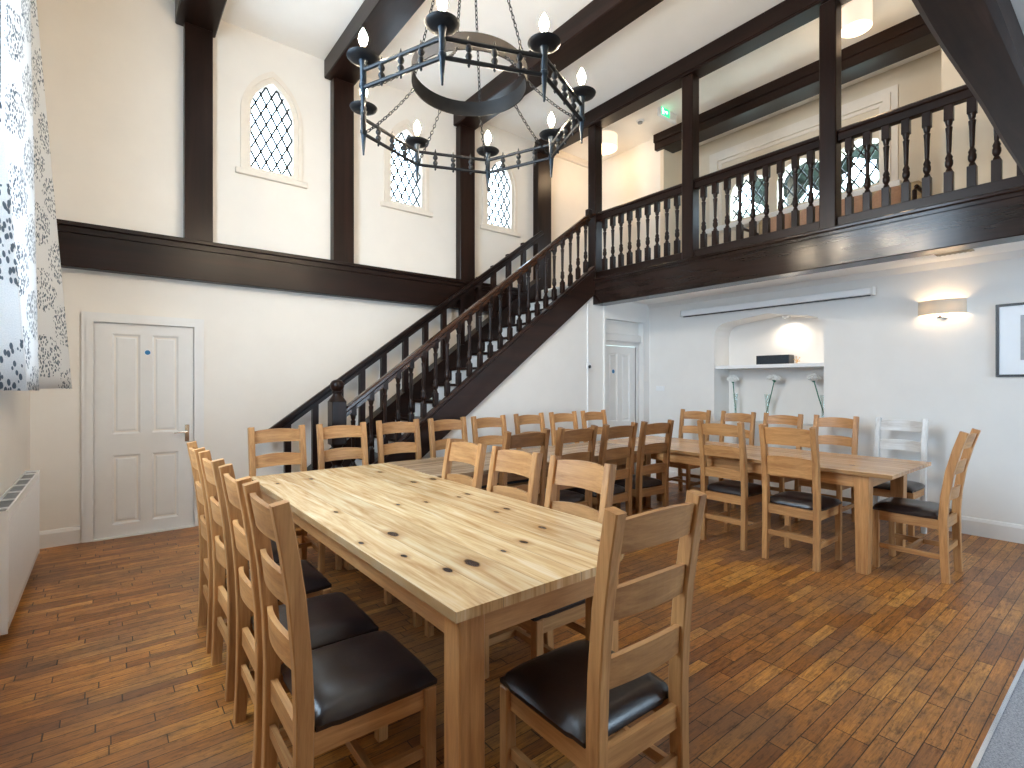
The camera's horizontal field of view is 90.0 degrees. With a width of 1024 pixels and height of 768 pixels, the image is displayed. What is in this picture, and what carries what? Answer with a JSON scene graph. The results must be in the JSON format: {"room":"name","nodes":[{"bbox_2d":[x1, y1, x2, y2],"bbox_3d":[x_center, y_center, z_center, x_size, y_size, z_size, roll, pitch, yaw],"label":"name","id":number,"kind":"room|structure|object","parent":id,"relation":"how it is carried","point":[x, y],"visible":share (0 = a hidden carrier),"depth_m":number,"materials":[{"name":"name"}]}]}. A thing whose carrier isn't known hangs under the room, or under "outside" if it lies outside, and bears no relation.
{"room":"dining hall","nodes":[
{"label":"dining hall","id":0,"kind":"room"},
{"bbox_2d":[0,0,29,497],"bbox_3d":[-1.263,-1.165,0.530,0.300,5.170,9.600,0,0,-38],"label":"wall","id":1,"kind":"structure","parent":0,"point":[14,405],"depth_m":3.60,"materials":[{"name":"beige paint"}]},
{"bbox_2d":[0,470,39,634],"bbox_3d":[-3.273,1.052,3.384,0.096,0.737,1.678,0,0,-38],"label":"radiator","id":2,"kind":"object","parent":1,"relation":"attached to","point":[20,508],"visible":1,"depth_m":3.10,"materials":[{"name":"metal"}]},
{"bbox_2d":[0,472,35,510],"bbox_3d":[-3.270,0.705,3.386,0.064,0.021,1.650,0,0,-38],"label":"grille","id":3,"kind":"object","parent":2,"relation":"attached to","point":[16,494],"depth_m":3.28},
{"bbox_2d":[912,0,1023,173],"bbox_3d":[1.606,-1.214,1.732,5.690,0.293,0.156,0,0,-38],"label":"header beam","id":4,"kind":"structure","parent":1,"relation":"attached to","point":[983,40],"depth_m":1.66,"materials":[{"name":"wood"}]},
{"bbox_3d":[-2.194,-3.590,2.025,0.098,0.040,4.200,0,0,-38],"label":"pole","id":5,"kind":"object","parent":1,"relation":"attached to","visible":0},
{"bbox_2d":[0,87,28,390],"bbox_3d":[-1.186,-1.770,0.974,0.298,3.588,1.002,0,0,-38],"label":"curtain","id":6,"kind":"object","parent":5,"relation":"hanging from","point":[13,371],"visible":1,"depth_m":1.42,"materials":[{"name":"fabric"}]},
{"bbox_2d":[1,0,71,390],"bbox_3d":[-2.869,-1.762,3.086,0.284,3.603,1.201,0,0,-38],"label":"curtain","id":7,"kind":"object","parent":5,"relation":"hanging from","point":[23,91],"visible":0.89,"depth_m":3.02,"materials":[{"name":"fabric"}]},
{"bbox_2d":[30,0,587,541],"bbox_3d":[-1.455,-1.165,6.695,7.660,5.170,0.300,0,0,-38],"label":"wall","id":8,"kind":"structure","parent":0,"point":[113,69],"depth_m":5.36,"materials":[{"name":"beige paint"}]},
{"bbox_2d":[40,526,79,548],"bbox_3d":[-3.991,1.345,4.478,0.330,0.150,0.022,0,0,-38],"label":"baseboard","id":9,"kind":"structure","parent":8,"relation":"attached to","point":[69,535],"depth_m":4.49,"materials":[{"name":"white paint"}]},
{"bbox_2d":[81,311,203,542],"bbox_3d":[-3.473,0.385,4.864,0.946,2.070,0.079,0,0,-38],"label":"door","id":10,"kind":"structure","parent":8,"relation":"in","point":[100,444],"depth_m":4.85,"materials":[{"name":"white paint"}]},
{"bbox_2d":[183,22,212,241],"bbox_3d":[-3.127,-2.473,5.102,0.240,2.115,0.120,0,0,-38],"label":"wall post","id":11,"kind":"object","parent":8,"relation":"attached to","point":[197,41],"visible":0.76,"depth_m":5.06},
{"bbox_2d":[235,71,307,188],"bbox_3d":[-2.618,-2.805,5.591,0.730,1.190,0.105,0,0,-38],"label":"window","id":12,"kind":"structure","parent":8,"relation":"in","point":[262,82],"depth_m":5.59,"materials":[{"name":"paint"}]},
{"bbox_2d":[57,219,517,312],"bbox_3d":[-1.860,-1.220,6.087,5.670,0.390,0.150,0,0,-38],"label":"beam","id":13,"kind":"structure","parent":8,"relation":"attached to","point":[82,246],"depth_m":5.28,"materials":[{"name":"wood"}]},
{"bbox_2d":[330,77,353,262],"bbox_3d":[-1.990,-2.473,6.003,0.240,2.115,0.120,0,0,-38],"label":"wall post","id":14,"kind":"object","parent":8,"relation":"attached to","point":[341,92],"visible":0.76,"depth_m":5.94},
{"bbox_2d":[380,119,432,217],"bbox_3d":[-1.359,-2.805,6.590,0.730,1.190,0.105,0,0,-38],"label":"window","id":15,"kind":"structure","parent":8,"relation":"in","point":[406,126],"depth_m":6.58,"materials":[{"name":"paint"}]},
{"bbox_2d":[456,124,474,280],"bbox_3d":[-0.643,-2.473,7.071,0.240,2.115,0.120,0,0,-38],"label":"wall post","id":16,"kind":"object","parent":8,"relation":"attached to","point":[465,136],"visible":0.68,"depth_m":7.01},
{"bbox_2d":[480,152,520,237],"bbox_3d":[-0.183,-2.805,7.522,0.730,1.190,0.105,0,0,-38],"label":"window","id":17,"kind":"structure","parent":8,"relation":"in","point":[511,182],"depth_m":7.56,"materials":[{"name":"paint"}]},
{"bbox_2d":[533,151,550,289],"bbox_3d":[0.470,-2.500,7.954,0.280,2.120,0.120,0,0,-38],"label":"wall post","id":18,"kind":"object","parent":8,"relation":"attached to","point":[541,170],"visible":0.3,"depth_m":7.89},
{"bbox_2d":[555,150,587,167],"bbox_3d":[0.985,-3.700,8.407,1.090,0.100,0.050,0,0,-38],"label":"trim","id":19,"kind":"structure","parent":8,"relation":"attached to","point":[566,156],"depth_m":8.39,"materials":[{"name":"paint"}]},
{"bbox_2d":[0,482,1023,767],"bbox_3d":[1.469,1.520,2.888,7.510,0.200,9.900,0,0,-38],"label":"floor","id":20,"kind":"structure","parent":0,"point":[105,662],"depth_m":2.67,"materials":[{"name":"wood"}]},
{"bbox_2d":[186,441,278,653],"bbox_3d":[-1.565,0.878,2.983,0.536,1.087,0.432,0,0,-37],"label":"dining chair","id":21,"kind":"object","parent":20,"relation":"on","point":[205,602],"visible":0.36,"depth_m":2.86,"materials":[{"name":"brown wood"}]},
{"bbox_2d":[198,450,331,701],"bbox_3d":[-1.242,0.878,2.576,0.536,1.087,0.432,0,0,-39],"label":"dining chair","id":22,"kind":"object","parent":20,"relation":"on","point":[316,583],"visible":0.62,"depth_m":2.47,"materials":[{"name":"brown wood"}]},
{"bbox_2d":[247,425,324,573],"bbox_3d":[-1.726,0.878,3.899,0.432,1.087,0.536,0,0,-38],"label":"dining chair","id":23,"kind":"object","parent":20,"relation":"on","point":[276,434],"visible":0.27,"depth_m":4.06,"materials":[{"name":"brown wood"}]},
{"bbox_2d":[218,463,378,767],"bbox_3d":[-0.888,0.878,2.129,0.536,1.087,0.432,0,0,-38],"label":"dining chair","id":24,"kind":"object","parent":20,"relation":"on","point":[333,617],"visible":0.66,"depth_m":2.07,"materials":[{"name":"brown wood"}]},
{"bbox_2d":[242,480,436,767],"bbox_3d":[-0.590,0.878,1.753,0.536,1.087,0.432,0,0,-38],"label":"dining chair","id":25,"kind":"object","parent":20,"relation":"on","point":[344,691],"visible":1,"depth_m":1.65,"materials":[{"name":"brown wood"}]},
{"bbox_2d":[316,422,368,570],"bbox_3d":[-1.319,0.878,4.222,0.432,1.087,0.536,0,0,-38],"label":"dining chair","id":26,"kind":"object","parent":20,"relation":"on","point":[338,431],"visible":0.2,"depth_m":4.38,"materials":[{"name":"brown wood"}]},
{"bbox_2d":[376,419,421,463],"bbox_3d":[-0.930,0.878,4.633,0.432,1.087,0.536,0,0,-37],"label":"dining chair","id":27,"kind":"object","parent":20,"relation":"on","point":[390,427],"visible":0.21,"depth_m":4.81,"materials":[{"name":"brown wood"}]},
{"bbox_2d":[269,209,595,472],"bbox_3d":[-0.787,-0.475,6.218,3.987,3.790,1.295,0,0,-38],"label":"staircase","id":28,"kind":"structure","parent":20,"relation":"on","point":[509,336],"depth_m":6.10,"materials":[{"name":"brown wood"}]},
{"bbox_2d":[384,438,486,627],"bbox_3d":[-0.496,0.902,3.308,0.537,1.039,0.437,0,0,-38],"label":"dining chair","id":29,"kind":"object","parent":20,"relation":"on","point":[474,454],"visible":0.19,"depth_m":3.41,"materials":[{"name":"brown wood"}]},
{"bbox_2d":[251,463,623,767],"bbox_3d":[-0.596,1.035,2.840,1.035,0.770,2.710,0,0,-38],"label":"dining table","id":30,"kind":"object","parent":20,"relation":"on","point":[474,563],"visible":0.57,"depth_m":2.01,"materials":[{"name":"brown wood"}]},
{"bbox_2d":[428,417,486,489],"bbox_3d":[-0.502,0.878,4.947,0.432,1.087,0.536,0,0,-38],"label":"dining chair","id":31,"kind":"object","parent":20,"relation":"on","point":[446,424],"visible":0.22,"depth_m":5.08,"materials":[{"name":"brown wood"}]},
{"bbox_2d":[425,446,542,636],"bbox_3d":[-0.161,0.902,2.885,0.537,1.039,0.437,0,0,-38],"label":"dining chair","id":32,"kind":"object","parent":20,"relation":"on","point":[523,463],"visible":0.17,"depth_m":3.00,"materials":[{"name":"brown wood"}]},
{"bbox_2d":[471,415,528,486],"bbox_3d":[-0.106,0.878,5.261,0.432,1.087,0.536,0,0,-37],"label":"dining chair","id":33,"kind":"object","parent":20,"relation":"on","point":[484,422],"visible":0.28,"depth_m":5.41,"materials":[{"name":"brown wood"}]},
{"bbox_2d":[388,441,650,506],"bbox_3d":[0.212,1.035,4.718,2.545,0.770,0.810,0,0,-38],"label":"dining table","id":34,"kind":"object","parent":20,"relation":"on","point":[431,466],"visible":0.16,"depth_m":4.33,"materials":[{"name":"brown wood"}]},
{"bbox_2d":[499,428,549,506],"bbox_3d":[-0.033,0.880,3.984,0.432,1.082,0.536,0,0,-38],"label":"dining chair","id":35,"kind":"object","parent":20,"relation":"on","point":[509,441],"visible":0.16,"depth_m":3.81,"materials":[{"name":"brown wood"}]},
{"bbox_2d":[513,413,547,487],"bbox_3d":[0.341,0.878,5.718,0.432,1.087,0.536,0,0,-38],"label":"dining chair","id":36,"kind":"object","parent":20,"relation":"on","point":[523,419],"visible":0.16,"depth_m":5.90,"materials":[{"name":"brown wood"}]},
{"bbox_2d":[485,455,616,678],"bbox_3d":[0.169,0.902,2.469,0.537,1.039,0.437,0,0,-38],"label":"dining chair","id":37,"kind":"object","parent":20,"relation":"on","point":[591,476],"visible":0.22,"depth_m":2.52,"materials":[{"name":"brown wood"}]},
{"bbox_2d":[549,411,578,445],"bbox_3d":[0.765,0.878,6.053,0.432,1.087,0.536,0,0,-37],"label":"dining chair","id":38,"kind":"object","parent":20,"relation":"on","point":[559,417],"visible":0.13,"depth_m":6.21,"materials":[{"name":"brown wood"}]},
{"bbox_2d":[545,425,597,507],"bbox_3d":[0.387,0.880,4.317,0.432,1.082,0.536,0,0,-38],"label":"dining chair","id":39,"kind":"object","parent":20,"relation":"on","point":[576,435],"visible":0.38,"depth_m":4.17,"materials":[{"name":"brown wood"}]},
{"bbox_2d":[565,422,637,516],"bbox_3d":[0.798,0.880,4.643,0.432,1.082,0.536,0,0,-38],"label":"dining chair","id":40,"kind":"object","parent":20,"relation":"on","point":[620,494],"visible":0.38,"depth_m":4.51,"materials":[{"name":"brown wood"}]},
{"bbox_2d":[500,489,706,767],"bbox_3d":[0.282,0.878,1.675,0.432,1.087,0.536,0,0,-37],"label":"dining chair","id":41,"kind":"object","parent":20,"relation":"on","point":[575,695],"visible":1,"depth_m":1.55,"materials":[{"name":"brown wood"}]},
{"bbox_2d":[580,410,634,474],"bbox_3d":[1.188,0.878,6.389,0.432,1.087,0.536,0,0,-37],"label":"dining chair","id":42,"kind":"object","parent":20,"relation":"on","point":[601,415],"visible":0.17,"depth_m":6.55,"materials":[{"name":"brown wood"}]},
{"bbox_2d":[614,419,673,514],"bbox_3d":[1.228,0.880,4.984,0.432,1.082,0.536,0,0,-35],"label":"dining chair","id":43,"kind":"object","parent":20,"relation":"on","point":[652,486],"visible":0.71,"depth_m":4.81,"materials":[{"name":"brown wood"}]},
{"bbox_2d":[669,409,710,494],"bbox_3d":[2.224,0.878,6.575,0.536,1.087,0.432,0,0,-38],"label":"dining chair","id":44,"kind":"object","parent":20,"relation":"on","point":[684,414],"visible":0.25,"depth_m":6.67,"materials":[{"name":"brown wood"}]},
{"bbox_2d":[700,411,755,508],"bbox_3d":[2.584,0.878,6.121,0.536,1.087,0.432,0,0,-38],"label":"dining chair","id":45,"kind":"object","parent":20,"relation":"on","point":[738,417],"visible":0.2,"depth_m":6.17,"materials":[{"name":"brown wood"}]},
{"bbox_2d":[697,420,770,550],"bbox_3d":[2.011,0.873,4.645,0.536,1.098,0.432,0,0,-38],"label":"dining chair","id":46,"kind":"object","parent":20,"relation":"on","point":[748,493],"visible":0.92,"depth_m":4.50,"materials":[{"name":"brown wood"}]},
{"bbox_2d":[599,436,931,574],"bbox_3d":[2.231,1.035,5.049,1.010,0.770,2.800,0,0,-38],"label":"dining table","id":47,"kind":"object","parent":20,"relation":"on","point":[862,473],"visible":0.59,"depth_m":4.24,"materials":[{"name":"brown wood"}]},
{"bbox_2d":[748,413,803,518],"bbox_3d":[2.914,0.878,5.705,0.536,1.087,0.432,0,0,-38],"label":"dining chair","id":48,"kind":"object","parent":20,"relation":"on","point":[768,419],"visible":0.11,"depth_m":5.70,"materials":[{"name":"brown wood"}]},
{"bbox_2d":[758,424,841,571],"bbox_3d":[2.334,0.873,4.148,0.537,1.098,0.437,0,0,-38],"label":"dining chair","id":49,"kind":"object","parent":20,"relation":"on","point":[823,507],"visible":1,"depth_m":4.04,"materials":[{"name":"brown wood"}]},
{"bbox_2d":[794,415,858,521],"bbox_3d":[3.267,0.878,5.309,0.536,1.087,0.432,0,0,-38],"label":"dining chair","id":50,"kind":"object","parent":20,"relation":"on","point":[818,422],"visible":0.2,"depth_m":5.31,"materials":[{"name":"brown wood"}]},
{"bbox_2d":[873,417,928,542],"bbox_3d":[3.654,0.878,4.901,0.536,1.087,0.432,0,0,-38],"label":"dining chair","id":51,"kind":"object","parent":20,"relation":"on","point":[915,490],"visible":0.44,"depth_m":4.91,"materials":[{"name":"white wood"}]},
{"bbox_2d":[872,428,980,583],"bbox_3d":[3.146,0.876,3.903,0.432,1.090,0.581,0,0,-38],"label":"dining chair","id":52,"kind":"object","parent":20,"relation":"on","point":[939,516],"visible":1,"depth_m":3.83,"materials":[{"name":"brown wood"}]},
{"bbox_2d":[971,659,1023,767],"bbox_3d":[2.600,1.411,2.595,5.500,0.017,0.015,0,0,-38],"label":"trim","id":53,"kind":"structure","parent":20,"relation":"on","point":[1003,706],"depth_m":2.14,"materials":[{"name":"silver metal"}]},
{"bbox_2d":[978,670,1023,767],"bbox_3d":[3.820,1.414,1.057,5.500,0.012,3.910,0,0,-38],"label":"carpet","id":54,"kind":"structure","parent":20,"relation":"on","point":[1005,749],"depth_m":2.03,"materials":[{"name":"grey carpet"}]},
{"bbox_2d":[422,297,648,458],"bbox_3d":[0.356,0.087,6.472,5.000,2.666,0.200,0,0,-38],"label":"wall","id":55,"kind":"structure","parent":0,"point":[553,378],"depth_m":6.64,"materials":[{"name":"paint"}]},
{"bbox_2d":[587,304,588,441],"bbox_3d":[1.022,0.095,6.899,0.025,2.350,0.018,0,0,-38],"label":"cable trunking","id":56,"kind":"object","parent":55,"relation":"attached to","point":[587,304],"visible":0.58,"depth_m":6.89,"materials":[{"name":"plastic"}]},
{"bbox_2d":[586,363,590,368],"bbox_3d":[1.033,-0.245,6.869,0.075,0.080,0.044,0,0,-38],"label":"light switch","id":57,"kind":"object","parent":56,"relation":"attached to","point":[588,365],"visible":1,"depth_m":6.85,"materials":[{"name":"plastic"}]},
{"bbox_2d":[606,320,644,474],"bbox_3d":[1.601,0.255,7.405,0.910,2.330,0.115,0,0,-38],"label":"door","id":58,"kind":"structure","parent":55,"relation":"in","point":[625,366],"depth_m":7.50,"materials":[{"name":"white paint"}]},
{"bbox_2d":[593,185,1023,305],"bbox_3d":[2.516,-1.255,5.345,0.255,0.350,4.650,0,0,-38],"label":"beam","id":59,"kind":"structure","parent":55,"relation":"attached to","point":[997,217],"depth_m":4.63,"materials":[{"name":"wood"}]},
{"bbox_2d":[588,125,601,277],"bbox_3d":[1.149,-2.488,7.082,0.144,2.116,0.144,0,0,-38],"label":"post","id":60,"kind":"object","parent":59,"relation":"on","point":[595,131],"visible":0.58,"depth_m":7.02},
{"bbox_2d":[682,73,698,258],"bbox_3d":[2.065,-2.488,5.926,0.144,2.116,0.144,0,0,-38],"label":"post","id":61,"kind":"object","parent":59,"relation":"on","point":[690,83],"visible":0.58,"depth_m":5.88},
{"bbox_2d":[597,84,1023,277],"bbox_3d":[2.530,-1.887,5.339,0.090,0.915,4.303,0,0,-38],"label":"gallery balustrade","id":62,"kind":"object","parent":59,"relation":"on","point":[945,101],"visible":0.92,"depth_m":4.90,"materials":[{"name":"wood"}]},
{"bbox_2d":[819,0,840,228],"bbox_3d":[2.972,-2.488,4.782,0.144,2.116,0.144,0,0,-38],"label":"post","id":63,"kind":"object","parent":59,"relation":"on","point":[829,11],"visible":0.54,"depth_m":4.74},
{"bbox_2d":[170,0,940,160],"bbox_3d":[0.721,-3.825,4.579,8.440,0.150,6.320,0,0,-38],"label":"ceiling","id":64,"kind":"structure","parent":0,"point":[670,31],"depth_m":5.67,"materials":[{"name":"paint"}]},
{"bbox_2d":[175,0,226,37],"bbox_3d":[-1.404,-3.640,2.901,0.345,0.220,5.690,0,0,-38],"label":"ceiling beam","id":65,"kind":"structure","parent":64,"relation":"attached to","point":[206,14],"depth_m":4.88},
{"bbox_2d":[324,0,424,85],"bbox_3d":[-0.275,-3.640,3.796,0.335,0.220,5.690,0,0,-38],"label":"ceiling beam","id":66,"kind":"structure","parent":64,"relation":"attached to","point":[381,20],"depth_m":5.16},
{"bbox_2d":[346,0,595,190],"bbox_3d":[-0.266,-2.615,3.237,1.468,2.270,1.468,0,0,29],"label":"chandelier","id":67,"kind":"object","parent":64,"relation":"hanging from","point":[442,23],"visible":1,"depth_m":3.04,"materials":[{"name":"metal"}]},
{"bbox_2d":[453,0,662,129],"bbox_3d":[1.082,-3.640,4.872,0.310,0.220,5.690,0,0,-38],"label":"ceiling beam","id":68,"kind":"structure","parent":64,"relation":"attached to","point":[599,20],"depth_m":5.29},
{"bbox_2d":[602,130,616,154],"bbox_3d":[1.395,-3.655,7.768,0.400,0.190,0.400,0,0,-38],"label":"ceiling light","id":69,"kind":"object","parent":64,"relation":"attached to","point":[609,138],"visible":0.54,"depth_m":7.62,"materials":[{"name":"beige"}]},
{"bbox_2d":[602,143,615,153],"bbox_3d":[1.395,-3.569,7.768,0.372,0.006,0.372,0,0,-38],"label":"diffuser","id":70,"kind":"object","parent":69,"relation":"attached to","point":[607,148],"depth_m":7.75,"materials":[{"name":"beige"}]},
{"bbox_2d":[636,119,643,124],"bbox_3d":[1.824,-3.728,7.292,0.110,0.045,0.110,0,0,-38],"label":"smoke detector","id":71,"kind":"object","parent":64,"relation":"attached to","point":[639,121],"visible":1,"depth_m":7.26,"materials":[{"name":"plastic"}]},
{"bbox_2d":[657,106,675,123],"bbox_3d":[2.133,-3.692,7.031,0.360,0.115,0.072,0,0,-38],"label":"exit sign","id":72,"kind":"object","parent":64,"relation":"attached to","point":[663,113],"visible":1,"depth_m":6.98,"materials":[{"name":"plastic"}]},
{"bbox_2d":[535,0,851,154],"bbox_3d":[2.203,-3.647,5.760,0.230,0.205,5.690,0,0,-38],"label":"ceiling beam","id":73,"kind":"structure","parent":64,"relation":"attached to","point":[786,16],"depth_m":5.68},
{"bbox_2d":[653,14,938,152],"bbox_3d":[3.321,-3.635,6.475,0.330,0.230,3.420,0,0,-38],"label":"ceiling beam","id":74,"kind":"structure","parent":64,"relation":"attached to","point":[908,38],"depth_m":6.12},
{"bbox_2d":[841,0,872,37],"bbox_3d":[3.430,-3.645,5.106,0.274,0.210,0.274,0,0,-38],"label":"ceiling light","id":75,"kind":"object","parent":64,"relation":"attached to","point":[857,15],"visible":0.92,"depth_m":5.03,"materials":[{"name":"beige"}]},
{"bbox_2d":[841,20,870,36],"bbox_3d":[3.430,-3.549,5.106,0.255,0.006,0.255,0,0,-38],"label":"diffuser","id":76,"kind":"object","parent":75,"relation":"attached to","point":[851,28],"depth_m":5.10,"materials":[{"name":"beige"}]},
{"bbox_2d":[602,139,659,268],"bbox_3d":[1.899,-2.590,8.308,0.200,2.320,1.340,0,0,-38],"label":"wall","id":77,"kind":"structure","parent":0,"point":[631,174],"depth_m":8.16,"materials":[{"name":"beige paint"}]},
{"bbox_2d":[660,149,681,256],"bbox_3d":[2.639,-2.590,8.002,0.980,2.320,0.060,0,0,-38],"label":"wall","id":78,"kind":"structure","parent":0,"point":[670,163],"depth_m":7.78,"materials":[{"name":"beige paint"}]},
{"bbox_2d":[699,49,940,247],"bbox_3d":[3.975,-2.590,6.946,0.200,2.320,3.255,0,0,-38],"label":"wall","id":79,"kind":"structure","parent":0,"point":[918,79],"depth_m":6.37,"materials":[{"name":"beige paint"}]},
{"bbox_2d":[705,84,902,235],"bbox_3d":[3.803,-2.910,6.972,0.244,1.240,2.500,0,0,-38],"label":"window","id":80,"kind":"structure","parent":79,"relation":"in","point":[887,99],"depth_m":6.82,"materials":[{"name":"paint"}]},
{"bbox_2d":[649,257,1023,524],"bbox_3d":[4.814,0.115,4.551,0.400,2.610,8.350,0,0,-38],"label":"wall","id":81,"kind":"structure","parent":0,"point":[883,359],"depth_m":5.26,"materials":[{"name":"paint"}]},
{"bbox_2d":[656,386,664,390],"bbox_3d":[2.182,0.065,7.537,0.014,0.070,0.146,0,0,-38],"label":"light switch","id":82,"kind":"object","parent":81,"relation":"attached to","point":[658,388],"visible":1,"depth_m":7.53,"materials":[{"name":"plastic"}]},
{"bbox_2d":[729,316,823,423],"bbox_3d":[3.504,-0.180,6.671,0.220,1.600,1.700,0,0,-38],"label":"wall niche","id":83,"kind":"object","parent":81,"relation":"in","point":[794,394],"visible":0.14,"depth_m":6.58,"materials":[{"name":"paint"}]},
{"bbox_2d":[715,363,823,369],"bbox_3d":[3.289,-0.223,6.475,0.360,0.045,1.330,0,0,-38],"label":"niche shelf","id":84,"kind":"object","parent":83,"relation":"attached to","point":[793,365],"visible":0.76,"depth_m":6.30,"materials":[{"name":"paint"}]},
{"bbox_2d":[756,354,793,364],"bbox_3d":[3.328,-0.304,6.487,0.145,0.118,0.410,0,0,-38],"label":"speaker","id":85,"kind":"object","parent":84,"relation":"on","point":[767,359],"visible":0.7,"depth_m":6.41},
{"bbox_2d":[757,355,787,363],"bbox_3d":[3.273,-0.306,6.443,0.005,0.098,0.390,0,0,-38],"label":"grille","id":86,"kind":"object","parent":85,"relation":"attached to","point":[767,359],"depth_m":6.44,"materials":[{"name":"fabric"}]},
{"bbox_2d":[679,286,875,316],"bbox_3d":[3.103,-0.989,6.302,0.105,0.112,2.310,0,0,-38],"label":"projector screen","id":87,"kind":"object","parent":81,"relation":"attached to","point":[868,291],"visible":1,"depth_m":6.08,"materials":[{"name":"metal"}]},
{"bbox_2d":[541,241,1023,303],"bbox_3d":[3.030,-1.310,6.423,2.330,0.240,5.700,0,0,-38],"label":"floor","id":88,"kind":"structure","parent":81,"relation":"attached to","point":[1019,245],"depth_m":5.46,"materials":[{"name":"paint"}]},
{"bbox_2d":[744,180,921,234],"bbox_3d":[3.881,-1.860,6.332,0.590,0.860,1.944,0,0,-38],"label":"settee","id":89,"kind":"object","parent":88,"relation":"on","point":[916,186],"visible":0.1,"depth_m":5.75,"materials":[{"name":"beige fabric"}]},
{"bbox_2d":[771,214,790,231],"bbox_3d":[3.542,-2.055,6.791,0.154,0.386,0.329,0,0,-43],"label":"cushion","id":90,"kind":"object","parent":89,"relation":"on","point":[787,216],"visible":0.2,"depth_m":6.71,"materials":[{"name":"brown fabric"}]},
{"bbox_2d":[800,205,818,224],"bbox_3d":[3.791,-2.055,6.478,0.154,0.384,0.343,0,0,-42],"label":"cushion","id":91,"kind":"object","parent":89,"relation":"on","point":[802,213],"visible":0.15,"depth_m":6.48,"materials":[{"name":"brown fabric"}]},
{"bbox_2d":[841,196,862,215],"bbox_3d":[4.052,-2.055,6.148,0.154,0.384,0.342,0,0,-35],"label":"cushion","id":92,"kind":"object","parent":89,"relation":"on","point":[858,200],"visible":0.2,"depth_m":6.05,"materials":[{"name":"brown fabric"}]},
{"bbox_2d":[872,186,900,208],"bbox_3d":[4.288,-2.055,5.851,0.154,0.383,0.324,0,0,-34],"label":"cushion","id":93,"kind":"object","parent":89,"relation":"on","point":[896,190],"visible":0.26,"depth_m":5.78,"materials":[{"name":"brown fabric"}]},
{"bbox_2d":[647,249,1023,308],"bbox_3d":[3.426,-1.160,5.939,0.050,0.060,4.450,0,0,-38],"label":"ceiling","id":94,"kind":"structure","parent":81,"relation":"attached to","point":[1017,253],"depth_m":5.53,"materials":[{"name":"white paint"}]},
{"bbox_2d":[651,471,1023,543],"bbox_3d":[4.621,1.337,4.455,0.022,0.165,8.240,0,0,-38],"label":"baseboard","id":95,"kind":"structure","parent":81,"relation":"attached to","point":[1011,532],"depth_m":4.75,"materials":[{"name":"paint"}]},
{"bbox_2d":[918,298,966,318],"bbox_3d":[4.154,-0.723,4.966,0.118,0.185,0.370,0,0,-38],"label":"wall lamp","id":96,"kind":"object","parent":81,"relation":"attached to","point":[933,307],"visible":1,"depth_m":4.92,"materials":[{"name":"beige fabric"}]},
{"bbox_2d":[996,302,1023,376],"bbox_3d":[4.658,-0.395,4.408,0.021,0.661,0.724,0,0,-38],"label":"picture frame","id":97,"kind":"object","parent":81,"relation":"attached to","point":[1009,317],"visible":1,"depth_m":4.62,"materials":[{"name":"black plastic"}]},
{"bbox_2d":[1021,315,1023,359],"bbox_3d":[4.660,-0.414,4.410,0.002,0.400,0.400,0,0,-38],"label":"print","id":98,"kind":"object","parent":97,"relation":"attached to","point":[1022,316],"depth_m":4.56},
{"bbox_2d":[1010,0,1023,34],"bbox_3d":[3.338,-1.240,0.531,6.910,0.099,3.884,0,0,-38],"label":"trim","id":99,"kind":"structure","parent":81,"relation":"attached to","point":[1018,5],"depth_m":1.63,"materials":[{"name":"paint"}]},
{"bbox_3d":[2.991,0.310,6.851,0.100,0.360,0.098,0,0,-38],"label":"flower vase","id":100,"kind":"object","parent":81,"relation":"on","visible":0},
{"bbox_2d":[727,375,738,412],"bbox_3d":[2.971,0.160,6.875,0.138,0.562,0.152,0,0,-38],"label":"flower","id":101,"kind":"object","parent":100,"relation":"in","point":[733,378],"visible":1,"depth_m":6.85,"materials":[{"name":"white plant"}]},
{"bbox_3d":[3.252,0.310,6.522,0.100,0.360,0.098,0,0,-38],"label":"flower vase","id":102,"kind":"object","parent":81,"relation":"on","visible":0},
{"bbox_2d":[766,375,780,412],"bbox_3d":[3.292,0.160,6.470,0.102,0.564,0.208,0,0,-38],"label":"flower","id":103,"kind":"object","parent":102,"relation":"in","point":[775,378],"visible":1,"depth_m":6.46,"materials":[{"name":"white plant"}]},
{"bbox_3d":[3.655,0.310,6.013,0.100,0.360,0.098,0,0,-38],"label":"flower vase","id":104,"kind":"object","parent":81,"relation":"on","visible":0},
{"bbox_2d":[806,373,823,413],"bbox_3d":[3.609,0.156,6.065,0.147,0.571,0.226,0,0,-38],"label":"flower","id":105,"kind":"object","parent":104,"relation":"in","point":[813,377],"visible":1,"depth_m":6.06,"materials":[{"name":"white plant"}]},
{"bbox_2d":[852,143,878,167],"bbox_3d":[22.721,-14.731,29.382,6.391,7.152,6.561,0,0,-38],"label":"tree","id":106,"kind":"object","parent":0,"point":[855,153],"visible":0.04,"depth_m":28.95,"materials":[{"name":"green plant"}]},
{"bbox_2d":[935,249,974,256],"bbox_3d":[3.985,-1.184,4.615,0.100,0.012,0.260,0,0,-38],"label":"air vent","id":107,"kind":"object","parent":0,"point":[967,250],"visible":0.94,"depth_m":4.60,"materials":[{"name":"metal"}]},
{"bbox_2d":[941,48,1016,192],"bbox_3d":[5.191,-2.590,4.784,0.980,2.320,1.645,0,0,-38],"label":"wall","id":108,"kind":"structure","parent":0,"point":[950,78],"depth_m":4.99,"materials":[{"name":"beige paint"}]},
{"label":"outside","id":109,"kind":"structure","parent":0,"visible":0},
{"bbox_2d":[609,171,878,346],"bbox_3d":[17.428,-6.155,21.477,30.000,17.518,40.000,0,0,-38],"label":"ground","id":110,"kind":"structure","parent":109,"point":[874,177],"depth_m":36.45,"materials":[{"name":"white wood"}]},
{"bbox_2d":[750,156,854,206],"bbox_3d":[18.603,-14.948,34.039,6.633,7.585,6.688,0,0,-38],"label":"tree","id":111,"kind":"object","parent":110,"relation":"on","point":[802,177],"visible":0.06,"depth_m":34.16,"materials":[{"name":"green plant"}]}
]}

